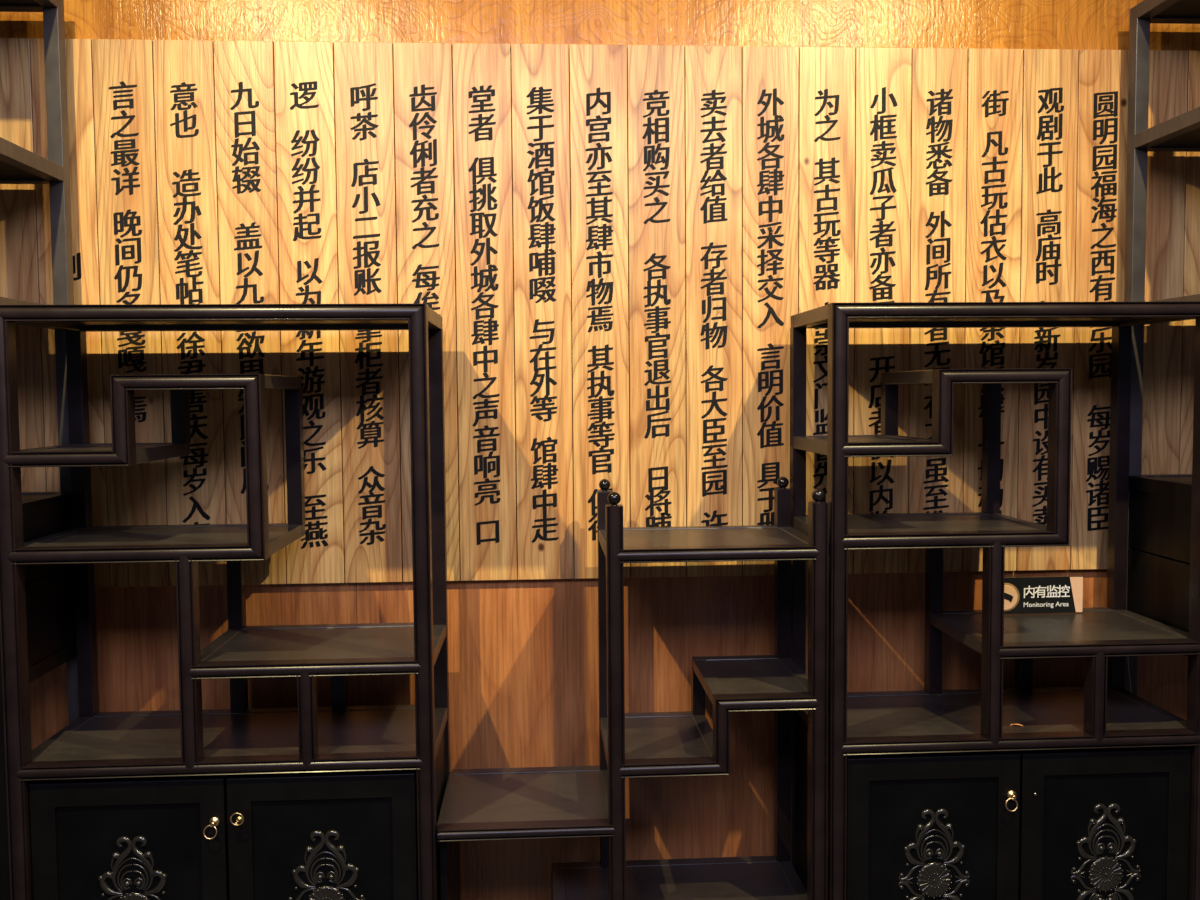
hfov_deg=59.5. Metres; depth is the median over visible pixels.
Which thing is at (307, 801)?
display cabinet
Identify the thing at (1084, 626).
shelf
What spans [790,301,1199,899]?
display cabinet
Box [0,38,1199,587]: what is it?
text panel
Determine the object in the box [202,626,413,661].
shelf
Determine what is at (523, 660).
wall
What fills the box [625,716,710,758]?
shelf
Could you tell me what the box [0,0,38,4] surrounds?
shelf
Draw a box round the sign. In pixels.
[1004,576,1082,613]
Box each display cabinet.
[0,303,449,899]
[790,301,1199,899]
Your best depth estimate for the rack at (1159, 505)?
2.59 m
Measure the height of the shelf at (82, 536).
0.018 m
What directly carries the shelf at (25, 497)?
attached to the rack at (49, 588)
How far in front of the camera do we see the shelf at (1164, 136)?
2.50 m
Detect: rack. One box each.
[0,0,78,899]
[1124,0,1199,694]
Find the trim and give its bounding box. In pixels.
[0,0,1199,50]
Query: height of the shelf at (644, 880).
0.018 m
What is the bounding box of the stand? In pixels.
[437,477,828,899]
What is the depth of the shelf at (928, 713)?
2.46 m
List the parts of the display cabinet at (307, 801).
post, rail, rail, rail, panel, rail, rail, post, lattice post, door, door panel, rail, rail, rail, lattice post, rail, lattice post, rail, ring pull, rail, rail, rail, ring pull, lattice post, rail, lattice post, panel, rail, rail, rail, rail, lattice post, rail, lattice post, door, door panel, rail, lattice post, post, rail, post, rail, panel, rail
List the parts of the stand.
panel, rail, rail, rail, rail, rail, rail, post, post, rail, rail, rail, lattice post, rail, rail, rail, rail, lattice post, rail, rail, post, rail, rail, rail, post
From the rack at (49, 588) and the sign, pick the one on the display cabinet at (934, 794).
the sign
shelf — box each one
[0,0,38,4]
[0,160,42,178]
[22,494,51,500]
[27,526,284,546]
[34,709,415,760]
[35,444,161,450]
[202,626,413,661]
[437,771,607,829]
[565,862,796,899]
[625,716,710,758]
[707,659,806,693]
[814,436,919,441]
[847,690,1183,736]
[848,514,1041,532]
[944,611,1184,641]
[1153,0,1199,16]
[1154,476,1191,482]
[1155,127,1199,146]
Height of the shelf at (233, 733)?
0.018 m
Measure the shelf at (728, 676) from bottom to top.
0.018 m
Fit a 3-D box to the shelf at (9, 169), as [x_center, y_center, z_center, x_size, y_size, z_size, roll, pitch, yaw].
[-1.721,-0.633,2.273,0.942,0.026,0.376,-1,3,-3]
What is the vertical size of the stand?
1.290 m
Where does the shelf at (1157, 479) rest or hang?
attached to the rack at (1159, 505)
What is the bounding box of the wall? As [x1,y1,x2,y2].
[29,569,1187,899]
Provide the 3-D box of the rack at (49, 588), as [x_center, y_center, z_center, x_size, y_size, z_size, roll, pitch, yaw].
[-1.714,0.169,2.316,0.950,2.437,0.386,-1,3,-3]
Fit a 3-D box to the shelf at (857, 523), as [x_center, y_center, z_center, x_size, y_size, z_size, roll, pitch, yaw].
[0.744,0.180,2.445,0.463,0.018,0.315,-1,3,-3]
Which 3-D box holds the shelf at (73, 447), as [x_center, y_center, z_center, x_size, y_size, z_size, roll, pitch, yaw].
[-1.102,0.004,2.317,0.209,0.018,0.315,-1,3,-3]
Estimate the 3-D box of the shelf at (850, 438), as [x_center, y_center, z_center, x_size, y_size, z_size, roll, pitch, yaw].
[0.613,-0.016,2.427,0.204,0.018,0.315,-1,3,-3]
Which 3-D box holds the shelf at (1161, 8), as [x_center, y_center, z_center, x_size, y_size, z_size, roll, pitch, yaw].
[1.804,-1.076,2.450,0.942,0.026,0.376,-1,3,-3]
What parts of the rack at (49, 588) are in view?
post, rail, rail, rail, rail, rail, rail, rail, panel, panel, rail, post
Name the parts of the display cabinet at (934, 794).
post, rail, rail, panel, rail, rail, post, rail, lattice post, rail, rail, rail, rail, rail, door, door panel, lattice post, lattice post, rail, rail, rail, panel, rail, lattice post, lattice post, rail, ring pull, rail, rail, rail, lattice post, rail, lattice post, lattice post, rail, door, door panel, post, rail, panel, rail, rail, post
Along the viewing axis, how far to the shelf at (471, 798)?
2.40 m
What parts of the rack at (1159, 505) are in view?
post, panel, rail, panel, rail, rail, rail, rail, rail, rail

